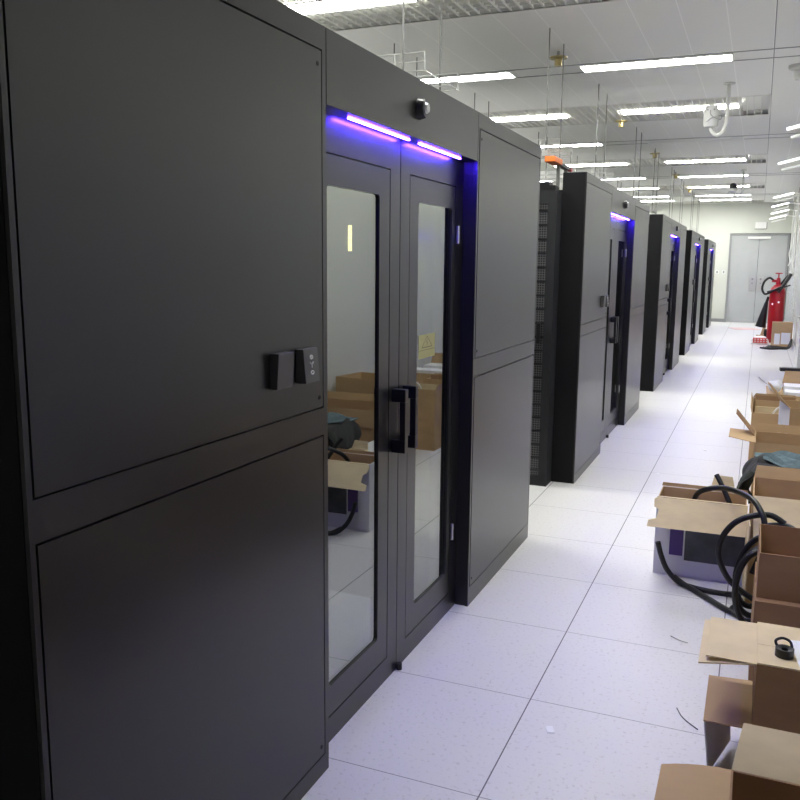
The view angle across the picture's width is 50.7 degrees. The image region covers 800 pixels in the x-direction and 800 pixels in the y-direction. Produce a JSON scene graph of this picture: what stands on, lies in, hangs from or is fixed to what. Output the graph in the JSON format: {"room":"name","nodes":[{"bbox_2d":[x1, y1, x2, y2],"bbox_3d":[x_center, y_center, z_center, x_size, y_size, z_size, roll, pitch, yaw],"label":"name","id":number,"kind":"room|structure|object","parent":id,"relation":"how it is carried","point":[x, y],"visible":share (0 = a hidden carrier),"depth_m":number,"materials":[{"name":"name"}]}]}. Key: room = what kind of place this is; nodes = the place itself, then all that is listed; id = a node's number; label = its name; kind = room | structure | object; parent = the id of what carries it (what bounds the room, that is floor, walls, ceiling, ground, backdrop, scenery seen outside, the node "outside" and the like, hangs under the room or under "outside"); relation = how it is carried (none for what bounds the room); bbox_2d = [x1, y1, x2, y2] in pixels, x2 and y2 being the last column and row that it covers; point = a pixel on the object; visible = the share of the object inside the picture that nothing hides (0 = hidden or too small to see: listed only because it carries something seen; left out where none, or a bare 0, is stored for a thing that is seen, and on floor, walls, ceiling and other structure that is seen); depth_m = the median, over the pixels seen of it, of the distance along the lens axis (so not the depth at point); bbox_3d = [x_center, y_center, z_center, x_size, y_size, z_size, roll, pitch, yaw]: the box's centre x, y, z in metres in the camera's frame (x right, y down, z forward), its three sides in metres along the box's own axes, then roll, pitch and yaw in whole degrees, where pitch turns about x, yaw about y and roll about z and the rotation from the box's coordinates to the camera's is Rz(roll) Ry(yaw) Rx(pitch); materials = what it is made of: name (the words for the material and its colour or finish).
{"room":"server room","nodes":[
{"label":"server room","id":0,"kind":"room"},
{"bbox_2d":[277,0,799,204],"bbox_3d":[1.627,-3.468,10.623,6.980,0.054,28.795,4,10,22],"label":"ceiling","id":1,"kind":"structure","parent":0,"point":[624,30],"depth_m":7.67,"materials":[{"name":"metal"}]},
{"bbox_2d":[285,0,418,14],"bbox_3d":[-0.501,-2.673,5.727,1.260,0.010,0.250,4,10,22],"label":"recessed light","id":2,"kind":"object","parent":1,"relation":"in","point":[313,6],"visible":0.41,"depth_m":5.70,"materials":[{"name":"white"}]},
{"bbox_2d":[377,0,458,91],"bbox_3d":[-0.737,-1.980,4.332,2.046,0.940,0.530,4,10,22],"label":"cable tray","id":3,"kind":"object","parent":1,"relation":"hanging from","point":[440,81],"visible":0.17,"depth_m":3.94,"materials":[{"name":"silver metal"}]},
{"bbox_2d":[377,51,458,91],"bbox_3d":[-0.740,-1.625,4.389,2.046,0.086,0.466,4,10,22],"label":"basket","id":4,"kind":"object","parent":3,"relation":"on","point":[440,81],"depth_m":3.92,"materials":[{"name":"silver metal"}]},
{"bbox_2d":[418,71,516,83],"bbox_3d":[0.458,-3.025,7.975,1.260,0.010,0.250,4,10,22],"label":"recessed light","id":5,"kind":"object","parent":1,"relation":"in","point":[507,74],"visible":0.51,"depth_m":7.86,"materials":[{"name":"white"}]},
{"bbox_2d":[394,28,571,159],"bbox_3d":[0.349,-2.379,6.876,2.046,0.940,0.530,4,10,22],"label":"cable tray","id":6,"kind":"object","parent":1,"relation":"hanging from","point":[545,152],"visible":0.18,"depth_m":6.41,"materials":[{"name":"silver metal"}]},
{"bbox_2d":[533,138,571,158],"bbox_3d":[0.346,-2.023,6.933,2.046,0.086,0.466,4,10,22],"label":"basket","id":7,"kind":"object","parent":6,"relation":"on","point":[560,151],"depth_m":6.47,"materials":[{"name":"silver metal"}]},
{"bbox_2d":[491,114,568,121],"bbox_3d":[1.363,-3.358,10.097,1.260,0.010,0.250,4,10,22],"label":"recessed light","id":8,"kind":"object","parent":1,"relation":"in","point":[555,116],"visible":0.59,"depth_m":10.02,"materials":[{"name":"white"}]},
{"bbox_2d":[474,84,613,182],"bbox_3d":[1.157,-2.676,8.770,2.046,0.940,0.530,4,10,22],"label":"cable tray","id":9,"kind":"object","parent":1,"relation":"hanging from","point":[595,168],"visible":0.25,"depth_m":8.55,"materials":[{"name":"silver metal"}]},
{"bbox_2d":[540,168,613,182],"bbox_3d":[1.153,-2.320,8.827,2.046,0.086,0.466,4,10,22],"label":"basket","id":10,"kind":"object","parent":9,"relation":"on","point":[551,179],"depth_m":8.49,"materials":[{"name":"silver metal"}]},
{"bbox_2d":[550,51,567,66],"bbox_3d":[1.298,-2.794,6.917,0.148,0.115,0.148,4,10,22],"label":"sprinkler","id":11,"kind":"object","parent":1,"relation":"attached to","point":[558,58],"depth_m":6.89,"materials":[{"name":"metal"}]},
{"bbox_2d":[539,143,603,147],"bbox_3d":[2.314,-3.707,12.327,1.260,0.010,0.250,4,10,22],"label":"recessed light","id":12,"kind":"object","parent":1,"relation":"in","point":[580,144],"visible":0.47,"depth_m":12.23,"materials":[{"name":"white"}]},
{"bbox_2d":[554,163,628,167],"bbox_3d":[3.305,-4.071,14.649,1.260,0.010,0.250,4,10,22],"label":"recessed light","id":13,"kind":"object","parent":1,"relation":"in","point":[610,164],"visible":0.93,"depth_m":14.61,"materials":[{"name":"white"}]},
{"bbox_2d":[555,164,626,166],"bbox_3d":[3.305,-4.072,14.648,1.232,0.006,0.220,4,10,22],"label":"diffuser","id":14,"kind":"object","parent":13,"relation":"attached to","point":[583,165],"depth_m":14.64,"materials":[{"name":"white"}]},
{"bbox_2d":[538,127,645,200],"bbox_3d":[2.215,-3.064,11.251,2.046,0.940,0.530,4,10,22],"label":"cable tray","id":15,"kind":"object","parent":1,"relation":"hanging from","point":[633,191],"visible":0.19,"depth_m":11.05,"materials":[{"name":"silver metal"}]},
{"bbox_2d":[626,191,645,200],"bbox_3d":[2.212,-2.709,11.308,2.046,0.086,0.466,4,10,22],"label":"basket","id":16,"kind":"object","parent":15,"relation":"on","point":[633,194],"depth_m":10.84,"materials":[{"name":"silver metal"}]},
{"bbox_2d":[570,148,662,213],"bbox_3d":[3.023,-3.361,13.144,2.046,0.940,0.530,4,10,22],"label":"cable tray","id":17,"kind":"object","parent":1,"relation":"hanging from","point":[654,210],"visible":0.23,"depth_m":12.83,"materials":[{"name":"silver metal"}]},
{"bbox_2d":[649,203,662,210],"bbox_3d":[3.020,-3.006,13.201,2.046,0.086,0.466,4,10,22],"label":"basket","id":18,"kind":"object","parent":17,"relation":"on","point":[657,208],"depth_m":12.64,"materials":[{"name":"silver metal"}]},
{"bbox_2d":[615,117,627,126],"bbox_3d":[2.598,-3.264,9.914,0.148,0.115,0.148,4,10,22],"label":"sprinkler","id":19,"kind":"object","parent":1,"relation":"attached to","point":[621,121],"depth_m":9.89,"materials":[{"name":"gold metal"}]},
{"bbox_2d":[602,177,645,179],"bbox_3d":[4.268,-4.424,16.906,1.260,0.010,0.250,4,10,22],"label":"recessed light","id":20,"kind":"object","parent":1,"relation":"in","point":[636,177],"visible":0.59,"depth_m":16.78,"materials":[{"name":"white"}]},
{"bbox_2d":[604,178,644,179],"bbox_3d":[4.268,-4.426,16.906,1.232,0.006,0.220,4,10,22],"label":"diffuser","id":21,"kind":"object","parent":20,"relation":"attached to","point":[604,178],"depth_m":16.78,"materials":[{"name":"white"}]},
{"bbox_2d":[599,170,677,218],"bbox_3d":[4.021,-3.727,15.484,2.046,0.940,0.530,4,10,22],"label":"cable tray","id":22,"kind":"object","parent":1,"relation":"hanging from","point":[669,214],"visible":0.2,"depth_m":15.18,"materials":[{"name":"silver metal"}]},
{"bbox_2d":[649,213,677,218],"bbox_3d":[4.018,-3.372,15.541,2.046,0.086,0.466,4,10,22],"label":"basket","id":23,"kind":"object","parent":22,"relation":"on","point":[669,214],"depth_m":15.18,"materials":[{"name":"silver metal"}]},
{"bbox_2d":[619,188,658,189],"bbox_3d":[5.188,-4.762,19.064,1.260,0.010,0.250,4,10,22],"label":"recessed light","id":24,"kind":"object","parent":1,"relation":"in","point":[623,188],"visible":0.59,"depth_m":18.94,"materials":[{"name":"white"}]},
{"bbox_2d":[617,180,686,224],"bbox_3d":[4.829,-4.024,17.378,2.046,0.940,0.530,4,10,22],"label":"cable tray","id":25,"kind":"object","parent":1,"relation":"hanging from","point":[679,220],"visible":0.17,"depth_m":17.20,"materials":[{"name":"silver metal"}]},
{"bbox_2d":[579,53,733,72],"bbox_3d":[2.190,-2.893,7.257,1.260,0.010,0.250,4,10,22],"label":"recessed light","id":26,"kind":"object","parent":1,"relation":"in","point":[726,57],"visible":1,"depth_m":7.23,"materials":[{"name":"white"}]},
{"bbox_2d":[636,190,695,229],"bbox_3d":[5.940,-4.432,19.982,2.046,0.940,0.530,4,10,22],"label":"cable tray","id":27,"kind":"object","parent":1,"relation":"hanging from","point":[690,226],"visible":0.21,"depth_m":19.53,"materials":[{"name":"silver metal"}]},
{"bbox_2d":[619,104,739,114],"bbox_3d":[3.095,-3.226,9.378,1.260,0.010,0.250,4,10,22],"label":"recessed light","id":28,"kind":"object","parent":1,"relation":"in","point":[723,106],"visible":1,"depth_m":9.39,"materials":[{"name":"white"}]},
{"bbox_2d":[646,136,743,143],"bbox_3d":[4.047,-3.575,11.609,1.260,0.010,0.250,4,10,22],"label":"recessed light","id":29,"kind":"object","parent":1,"relation":"in","point":[733,137],"visible":1,"depth_m":11.57,"materials":[{"name":"white plastic"}]},
{"bbox_2d":[665,159,746,163],"bbox_3d":[5.037,-3.939,13.930,1.260,0.010,0.250,4,10,22],"label":"recessed light","id":30,"kind":"object","parent":1,"relation":"in","point":[720,160],"visible":1,"depth_m":13.94,"materials":[{"name":"white"}]},
{"bbox_2d":[678,174,748,177],"bbox_3d":[6.000,-4.293,16.188,1.260,0.010,0.250,4,10,22],"label":"recessed light","id":31,"kind":"object","parent":1,"relation":"in","point":[737,174],"visible":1,"depth_m":16.23,"materials":[{"name":"white"}]},
{"bbox_2d":[688,185,749,187],"bbox_3d":[6.921,-4.631,18.346,1.260,0.010,0.250,4,10,22],"label":"recessed light","id":32,"kind":"object","parent":1,"relation":"in","point":[744,185],"visible":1,"depth_m":18.31,"materials":[{"name":"white"}]},
{"bbox_2d":[690,186,748,187],"bbox_3d":[6.921,-4.632,18.345,1.232,0.006,0.220,4,10,22],"label":"diffuser","id":33,"kind":"object","parent":32,"relation":"attached to","point":[703,186],"depth_m":18.34,"materials":[{"name":"white"}]},
{"bbox_2d":[703,82,735,136],"bbox_3d":[3.049,-2.773,8.082,0.269,0.494,0.164,4,10,22],"label":"ceiling camera","id":34,"kind":"object","parent":1,"relation":"hanging from","point":[711,119],"visible":1,"depth_m":8.07,"materials":[{"name":"grey plastic"}]},
{"bbox_2d":[695,194,750,195],"bbox_3d":[7.833,-4.966,20.485,1.260,0.010,0.250,4,10,22],"label":"recessed light","id":35,"kind":"object","parent":1,"relation":"in","point":[735,194],"visible":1,"depth_m":20.53,"materials":[{"name":"white"}]},
{"bbox_2d":[700,199,751,200],"bbox_3d":[8.416,-5.180,21.851,1.260,0.010,0.250,4,10,22],"label":"recessed light","id":36,"kind":"object","parent":1,"relation":"in","point":[713,199],"visible":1,"depth_m":21.75,"materials":[{"name":"white"}]},
{"bbox_2d":[725,170,746,197],"bbox_3d":[6.071,-3.897,15.253,0.338,0.494,0.150,4,10,22],"label":"ceiling camera","id":37,"kind":"object","parent":1,"relation":"hanging from","point":[733,189],"visible":1,"depth_m":15.22,"materials":[{"name":"grey plastic"}]},
{"bbox_2d":[778,157,799,170],"bbox_3d":[4.690,-2.769,9.758,0.590,0.237,0.032,4,10,22],"label":"recessed light","id":38,"kind":"object","parent":1,"relation":"in","point":[798,158],"visible":1,"depth_m":9.82,"materials":[{"name":"white"}]},
{"bbox_2d":[787,124,799,139],"bbox_3d":[3.653,-2.383,7.295,0.571,0.237,0.032,4,10,22],"label":"recessed light","id":39,"kind":"object","parent":1,"relation":"in","point":[795,126],"visible":1,"depth_m":7.38,"materials":[{"name":"white"}]},
{"bbox_2d":[788,63,799,79],"bbox_3d":[3.455,-2.834,7.309,0.180,0.120,0.180,4,10,22],"label":"ceiling camera","id":40,"kind":"object","parent":1,"relation":"attached to","point":[795,67],"visible":1,"depth_m":7.28,"materials":[{"name":"grey plastic"}]},
{"bbox_2d":[301,322,795,799],"bbox_3d":[1.598,-0.207,11.149,7.180,0.100,29.000,4,10,22],"label":"floor","id":41,"kind":"structure","parent":0,"point":[572,634],"depth_m":3.31,"materials":[{"name":"tile"}]},
{"bbox_2d":[0,0,540,799],"bbox_3d":[-1.111,-0.117,3.464,2.588,2.110,3.460,4,10,22],"label":"pod","id":42,"kind":"object","parent":41,"relation":"on","point":[268,285],"visible":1,"depth_m":1.93,"materials":[{"name":"black"}]},
{"bbox_2d":[530,181,561,486],"bbox_3d":[0.763,-0.446,5.821,0.600,2.045,0.172,4,10,22],"label":"tall cabinet","id":43,"kind":"object","parent":41,"relation":"on","point":[550,198],"visible":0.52,"depth_m":5.67,"materials":[{"name":"grey metal"}]},
{"bbox_2d":[545,726,554,732],"bbox_3d":[0.490,1.077,2.761,0.024,0.002,0.040,1,9,0],"label":"paper scrap","id":44,"kind":"object","parent":41,"relation":"on","point":[549,729],"visible":1,"depth_m":2.76,"materials":[{"name":"white"}]},
{"bbox_2d":[551,172,649,483],"bbox_3d":[0.728,-0.793,7.774,2.588,2.110,3.460,4,10,22],"label":"pod","id":45,"kind":"object","parent":41,"relation":"on","point":[604,235],"visible":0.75,"depth_m":6.23,"materials":[{"name":"black metal"}]},
{"bbox_2d":[545,156,572,189],"bbox_3d":[1.243,-1.705,6.578,0.080,0.299,0.710,4,10,22],"label":"duct","id":46,"kind":"object","parent":45,"relation":"on","point":[553,160],"visible":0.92,"depth_m":6.52,"materials":[{"name":"orange plastic"}]},
{"bbox_2d":[640,214,686,391],"bbox_3d":[2.594,-1.478,12.149,2.588,2.110,3.460,4,10,22],"label":"pod","id":47,"kind":"object","parent":41,"relation":"on","point":[666,236],"visible":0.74,"depth_m":10.46,"materials":[{"name":"black metal"}]},
{"bbox_2d":[679,230,704,354],"bbox_3d":[4.400,-2.141,16.382,2.588,2.110,3.460,4,10,22],"label":"pod","id":48,"kind":"object","parent":41,"relation":"on","point":[694,249],"visible":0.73,"depth_m":14.94,"materials":[{"name":"black metal"}]},
{"bbox_2d":[647,482,747,584],"bbox_3d":[1.455,0.660,4.139,0.442,0.409,0.349,4,10,22],"label":"printed box","id":49,"kind":"object","parent":41,"relation":"on","point":[688,530],"visible":0.85,"depth_m":4.07,"materials":[{"name":"cardboard"}]},
{"bbox_2d":[684,531,744,566],"bbox_3d":[1.510,0.686,4.056,0.268,0.215,0.001,4,10,22],"label":"photo","id":50,"kind":"object","parent":49,"relation":"on","point":[699,547],"depth_m":4.07},
{"bbox_2d":[714,474,731,502],"bbox_3d":[1.594,0.489,4.137,0.029,0.236,0.152,-3,10,-23],"label":"hose","id":51,"kind":"object","parent":49,"relation":"in","point":[717,476],"visible":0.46,"depth_m":4.13,"materials":[{"name":"rubber"}]},
{"bbox_2d":[692,485,767,574],"bbox_3d":[1.491,0.523,3.824,0.108,0.289,0.744,0,9,-1],"label":"hose","id":52,"kind":"object","parent":49,"relation":"in","point":[700,491],"visible":0.73,"depth_m":3.71,"materials":[{"name":"rubber"}]},
{"bbox_2d":[655,541,741,596],"bbox_3d":[1.406,0.799,3.920,0.137,0.205,0.451,-6,11,-36],"label":"hose","id":53,"kind":"object","parent":41,"relation":"on","point":[666,568],"visible":0.79,"depth_m":4.00,"materials":[{"name":"rubber"}]},
{"bbox_2d":[673,574,733,614],"bbox_3d":[1.409,0.890,3.812,0.076,0.055,0.495,-4,10,-28],"label":"hose","id":54,"kind":"object","parent":41,"relation":"on","point":[689,587],"visible":0.75,"depth_m":3.85,"materials":[{"name":"rubber"}]},
{"bbox_2d":[698,239,715,334],"bbox_3d":[6.319,-2.846,20.880,2.588,2.110,3.460,4,10,22],"label":"pod","id":55,"kind":"object","parent":41,"relation":"on","point":[709,246],"visible":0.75,"depth_m":19.35,"materials":[{"name":"black metal"}]},
{"bbox_2d":[711,476,734,492],"bbox_3d":[1.670,0.620,4.405,0.115,0.408,0.221,4,10,22],"label":"cardboard box","id":56,"kind":"object","parent":41,"relation":"on","point":[728,481],"visible":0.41,"depth_m":4.46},
{"bbox_2d":[654,723,799,799],"bbox_3d":[0.926,1.005,1.710,0.809,0.487,0.616,4,10,22],"label":"cardboard box","id":57,"kind":"object","parent":41,"relation":"on","point":[766,764],"visible":1,"depth_m":1.95,"materials":[{"name":"cardboard"}]},
{"bbox_2d":[703,675,752,765],"bbox_3d":[1.268,1.030,2.476,0.710,0.201,0.310,4,10,22],"label":"cardboard box","id":58,"kind":"object","parent":41,"relation":"on","point":[728,703],"visible":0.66,"depth_m":2.56,"materials":[{"name":"cardboard"}]},
{"bbox_2d":[698,617,799,733],"bbox_3d":[1.253,0.828,2.434,0.734,0.201,0.322,4,10,22],"label":"cardboard box","id":59,"kind":"object","parent":58,"relation":"on","point":[776,681],"visible":0.95,"depth_m":2.40,"materials":[{"name":"cardboard"}]},
{"bbox_2d":[774,637,794,659],"bbox_3d":[1.095,0.706,2.406,0.053,0.044,0.059,4,10,22],"label":"tape roll","id":60,"kind":"object","parent":59,"relation":"on","point":[782,651],"visible":1,"depth_m":2.40,"materials":[{"name":"black plastic"}]},
{"bbox_2d":[791,640,799,666],"bbox_3d":[1.222,0.733,2.380,0.200,0.001,0.210,3,9,16],"label":"paper sheet","id":61,"kind":"object","parent":59,"relation":"on","point":[796,644],"visible":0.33,"depth_m":2.44,"materials":[{"name":"white"}]},
{"bbox_2d":[729,604,750,621],"bbox_3d":[1.480,0.923,3.660,0.078,0.038,0.179,0,9,-6],"label":"hose","id":62,"kind":"object","parent":41,"relation":"on","point":[731,606],"visible":0.31,"depth_m":3.65,"materials":[{"name":"rubber"}]},
{"bbox_2d":[728,327,759,329],"bbox_3d":[8.531,-1.764,20.909,0.600,0.006,0.700,1,9,6],"label":"plastic film","id":63,"kind":"object","parent":41,"relation":"on","point":[728,327],"visible":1,"depth_m":20.92,"materials":[{"name":"pink"}]},
{"bbox_2d":[732,549,757,621],"bbox_3d":[1.477,0.786,3.491,0.205,0.355,0.025,1,9,3],"label":"hose","id":64,"kind":"object","parent":41,"relation":"on","point":[753,553],"visible":0.38,"depth_m":3.48,"materials":[{"name":"rubber"}]},
{"bbox_2d":[732,546,757,618],"bbox_3d":[1.501,0.765,3.544,0.206,0.325,0.032,1,9,3],"label":"hose","id":65,"kind":"object","parent":41,"relation":"on","point":[744,612],"visible":0.21,"depth_m":3.56,"materials":[{"name":"rubber"}]},
{"bbox_2d":[732,535,758,608],"bbox_3d":[1.540,0.739,3.633,0.208,0.345,0.037,1,9,3],"label":"hose","id":66,"kind":"object","parent":41,"relation":"on","point":[754,540],"visible":0.23,"depth_m":3.62,"materials":[{"name":"rubber"}]},
{"bbox_2d":[742,520,750,600],"bbox_3d":[1.580,0.726,3.855,0.007,0.370,0.200,4,10,19],"label":"strip","id":67,"kind":"object","parent":41,"relation":"on","point":[748,528],"visible":0.43,"depth_m":3.80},
{"bbox_2d":[715,512,786,600],"bbox_3d":[1.482,0.664,3.587,0.269,0.401,0.049,6,11,30],"label":"hose","id":68,"kind":"object","parent":41,"relation":"on","point":[732,524],"visible":0.73,"depth_m":3.60,"materials":[{"name":"rubber"}]},
{"bbox_2d":[768,522,795,527],"bbox_3d":[1.592,0.564,3.474,0.049,0.104,0.208,-2,9,-16],"label":"hose","id":69,"kind":"object","parent":68,"relation":"on","point":[771,523],"visible":0.31,"depth_m":3.50,"materials":[{"name":"rubber"}]},
{"bbox_2d":[751,336,768,344],"bbox_3d":[7.188,-1.202,16.858,0.340,0.154,0.469,4,10,22],"label":"bag","id":70,"kind":"object","parent":41,"relation":"on","point":[761,340],"visible":1,"depth_m":16.68,"materials":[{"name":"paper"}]},
{"bbox_2d":[753,337,766,342],"bbox_3d":[7.114,-1.177,16.692,0.265,0.099,0.102,4,10,22],"label":"print","id":71,"kind":"object","parent":70,"relation":"attached to","point":[755,339],"depth_m":16.68,"materials":[{"name":"red"}]},
{"bbox_2d":[729,409,799,513],"bbox_3d":[2.335,0.417,5.000,0.745,0.632,0.411,4,10,22],"label":"cardboard box","id":72,"kind":"object","parent":41,"relation":"on","point":[769,441],"visible":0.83,"depth_m":5.15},
{"bbox_2d":[745,465,799,602],"bbox_3d":[1.908,0.597,3.780,0.625,0.656,0.532,4,10,22],"label":"cardboard box","id":73,"kind":"object","parent":41,"relation":"on","point":[777,489],"visible":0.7,"depth_m":4.01,"materials":[{"name":"cardboard"}]},
{"bbox_2d":[748,392,797,459],"bbox_3d":[2.750,0.269,6.232,0.332,0.540,0.786,4,10,22],"label":"cardboard box","id":74,"kind":"object","parent":41,"relation":"on","point":[756,418],"visible":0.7,"depth_m":5.90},
{"bbox_2d":[755,406,778,413],"bbox_3d":[2.705,0.300,6.115,0.280,0.500,0.009,4,11,22],"label":"flattened cardboard","id":75,"kind":"object","parent":74,"relation":"in","point":[758,409],"visible":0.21,"depth_m":6.10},
{"bbox_2d":[755,400,779,406],"bbox_3d":[2.796,0.262,6.326,0.280,0.510,0.022,4,10,22],"label":"flattened cardboard","id":76,"kind":"object","parent":74,"relation":"in","point":[764,403],"visible":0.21,"depth_m":6.32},
{"bbox_2d":[754,395,795,412],"bbox_3d":[2.869,0.230,6.497,0.280,0.519,0.039,4,10,22],"label":"flattened cardboard","id":77,"kind":"object","parent":74,"relation":"in","point":[758,397],"visible":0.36,"depth_m":6.48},
{"bbox_2d":[748,562,799,680],"bbox_3d":[1.614,0.865,3.116,0.585,0.331,0.440,4,10,22],"label":"cardboard box","id":78,"kind":"object","parent":41,"relation":"on","point":[764,610],"visible":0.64,"depth_m":2.99,"materials":[{"name":"brown"}]},
{"bbox_2d":[756,524,799,602],"bbox_3d":[1.630,0.570,3.068,0.601,0.264,0.380,4,10,22],"label":"cardboard box","id":79,"kind":"object","parent":78,"relation":"on","point":[778,554],"visible":1,"depth_m":3.01,"materials":[{"name":"cardboard"}]},
{"bbox_2d":[755,273,792,342],"bbox_3d":[7.563,-1.871,17.117,0.624,1.402,0.519,4,10,22],"label":"fire extinguisher","id":80,"kind":"object","parent":41,"relation":"on","point":[776,299],"visible":0.9,"depth_m":16.97,"materials":[{"name":"red metal"}]},
{"bbox_2d":[760,339,791,349],"bbox_3d":[7.051,-1.051,15.827,0.564,0.187,0.536,4,10,22],"label":"cable bundle","id":81,"kind":"object","parent":41,"relation":"on","point":[769,347],"visible":1,"depth_m":15.74,"materials":[{"name":"black rubber"}]},
{"bbox_2d":[771,321,792,346],"bbox_3d":[7.394,-1.277,16.361,0.360,0.466,0.302,4,10,22],"label":"cardboard box","id":82,"kind":"object","parent":41,"relation":"on","point":[781,335],"visible":0.8,"depth_m":16.23,"materials":[{"name":"brown"}]},
{"bbox_2d":[766,371,799,400],"bbox_3d":[3.287,0.116,6.934,0.540,0.630,0.659,4,10,22],"label":"cardboard box","id":83,"kind":"object","parent":41,"relation":"on","point":[789,376],"visible":0.22,"depth_m":7.20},
{"bbox_2d":[768,380,782,391],"bbox_3d":[3.013,-0.111,6.779,0.112,0.106,0.123,4,10,22],"label":"plastic bag","id":84,"kind":"object","parent":83,"relation":"on","point":[777,384],"visible":0.85,"depth_m":6.74,"materials":[{"name":"white plastic"}]},
{"bbox_2d":[783,383,799,396],"bbox_3d":[3.340,0.167,6.914,0.390,0.524,0.585,4,10,22],"label":"foam block","id":85,"kind":"object","parent":83,"relation":"in","point":[788,388],"visible":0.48,"depth_m":6.99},
{"bbox_2d":[779,367,799,371],"bbox_3d":[5.745,-0.451,12.416,0.300,0.056,0.120,4,10,18],"label":"power strip","id":86,"kind":"object","parent":41,"relation":"on","point":[780,368],"visible":0.96,"depth_m":12.38,"materials":[{"name":"black plastic"}]},
{"bbox_2d":[794,316,799,367],"bbox_3d":[6.247,-0.923,13.227,0.050,0.740,1.000,4,10,22],"label":"wall panel","id":87,"kind":"object","parent":41,"relation":"on","point":[797,348],"visible":0.83,"depth_m":13.03,"materials":[{"name":"white"}]},
{"bbox_3d":[2.132,0.611,4.305,0.560,0.466,0.500,4,10,22],"label":"cardboard box","id":88,"kind":"object","parent":41,"relation":"on","visible":0},
{"bbox_2d":[737,451,799,503],"bbox_3d":[2.088,0.405,4.338,0.661,0.308,0.485,4,10,22],"label":"jacket","id":89,"kind":"object","parent":88,"relation":"on","point":[786,459],"visible":0.82,"depth_m":4.39,"materials":[{"name":"teal fabric"}]},
{"bbox_3d":[2.713,0.517,5.426,0.400,0.306,0.460,4,10,22],"label":"cardboard box","id":90,"kind":"object","parent":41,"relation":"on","visible":0},
{"bbox_2d":[768,382,799,433],"bbox_3d":[2.624,0.128,5.405,0.528,0.465,0.340,3,9,14],"label":"cardboard box","id":91,"kind":"object","parent":90,"relation":"on","point":[789,410],"visible":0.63,"depth_m":5.38,"materials":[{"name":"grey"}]},
{"bbox_2d":[648,200,792,318],"bbox_3d":[7.227,-4.110,24.008,6.980,3.630,0.100,4,10,22],"label":"wall","id":92,"kind":"structure","parent":0,"point":[716,223],"depth_m":23.20,"materials":[{"name":"white paint"}]},
{"bbox_2d":[724,233,789,322],"bbox_3d":[9.721,-3.311,23.025,1.500,2.410,0.140,4,10,22],"label":"door","id":93,"kind":"structure","parent":92,"relation":"in","point":[772,258],"depth_m":23.04,"materials":[{"name":"grey"}]},
{"bbox_2d":[755,222,766,228],"bbox_3d":[9.732,-4.699,22.764,0.305,0.185,0.052,4,10,22],"label":"exit sign","id":94,"kind":"object","parent":92,"relation":"attached to","point":[758,225],"visible":1,"depth_m":22.74,"materials":[{"name":"white plastic"}]},
{"bbox_2d":[764,0,777,202],"bbox_3d":[4.193,-3.249,9.565,0.008,0.003,28.800,4,10,22],"label":"trim","id":95,"kind":"structure","parent":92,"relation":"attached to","point":[777,0],"depth_m":7.31,"materials":[{"name":"grey"}]},
{"bbox_2d":[742,95,768,200],"bbox_3d":[1.630,-3.671,10.592,6.980,0.344,28.800,4,10,22],"label":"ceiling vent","id":96,"kind":"structure","parent":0,"point":[765,103],"depth_m":9.43,"materials":[{"name":"white"}]},
{"bbox_2d":[784,192,799,346],"bbox_3d":[4.877,-1.801,9.500,0.100,3.630,28.800,4,10,22],"label":"wall","id":97,"kind":"structure","parent":0,"point":[792,301],"depth_m":18.12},
{"bbox_2d":[421,46,799,84],"bbox_3d":[0.490,-3.026,7.962,6.980,0.004,0.330,4,10,22],"label":"trim","id":98,"kind":"structure","parent":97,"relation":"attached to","point":[797,46],"depth_m":7.26,"materials":[{"name":"grey"}]},
{"bbox_2d":[571,133,797,144],"bbox_3d":[2.346,-3.708,12.313,6.980,0.004,0.330,4,10,22],"label":"trim","id":99,"kind":"structure","parent":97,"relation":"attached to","point":[788,133],"depth_m":11.49,"materials":[{"name":"grey"}]},
{"bbox_2d":[600,172,799,178],"bbox_3d":[4.300,-4.425,16.892,6.980,0.004,0.330,4,10,22],"label":"trim","id":100,"kind":"structure","parent":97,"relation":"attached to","point":[794,172],"depth_m":16.05,"materials":[{"name":"grey"}]},
{"bbox_2d":[632,193,783,196],"bbox_3d":[6.133,-5.098,21.189,6.980,0.004,0.330,4,10,22],"label":"trim","id":101,"kind":"structure","parent":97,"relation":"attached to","point":[771,193],"depth_m":20.31,"materials":[{"name":"grey"}]},
{"bbox_2d":[770,215,794,222],"bbox_3d":[9.398,-4.461,20.775,0.560,0.191,0.032,4,10,22],"label":"wall lamp","id":102,"kind":"object","parent":97,"relation":"attached to","point":[784,215],"visible":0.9,"depth_m":20.78,"materials":[{"name":"white"}]},
{"bbox_2d":[771,209,796,217],"bbox_3d":[8.626,-4.186,18.951,0.550,0.191,0.032,4,10,22],"label":"wall lamp","id":103,"kind":"object","parent":97,"relation":"attached to","point":[787,209],"visible":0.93,"depth_m":18.96,"materials":[{"name":"white"}]},
{"bbox_2d":[772,202,799,210],"bbox_3d":[7.687,-3.837,16.770,0.565,0.178,0.032,4,10,22],"label":"wall lamp","id":104,"kind":"object","parent":97,"relation":"attached to","point":[788,203],"visible":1,"depth_m":16.78,"materials":[{"name":"white"}]},
{"bbox_2d":[773,192,799,202],"bbox_3d":[6.753,-3.497,14.585,0.570,0.182,0.032,4,10,22],"label":"wall lamp","id":105,"kind":"object","parent":97,"relation":"attached to","point":[793,193],"visible":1,"depth_m":14.61,"materials":[{"name":"white"}]},
{"bbox_2d":[788,197,795,265],"bbox_3d":[9.698,-4.163,20.912,0.052,1.676,0.091,-2,9,-14],"label":"conduit","id":106,"kind":"object","parent":97,"relation":"attached to","point":[794,197],"visible":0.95,"depth_m":20.90,"materials":[{"name":"grey plastic"}]},
{"bbox_2d":[792,187,799,273],"bbox_3d":[8.609,-3.641,18.383,0.052,1.926,0.091,-2,9,-14],"label":"conduit","id":107,"kind":"object","parent":97,"relation":"attached to","point":[799,187],"visible":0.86,"depth_m":18.37,"materials":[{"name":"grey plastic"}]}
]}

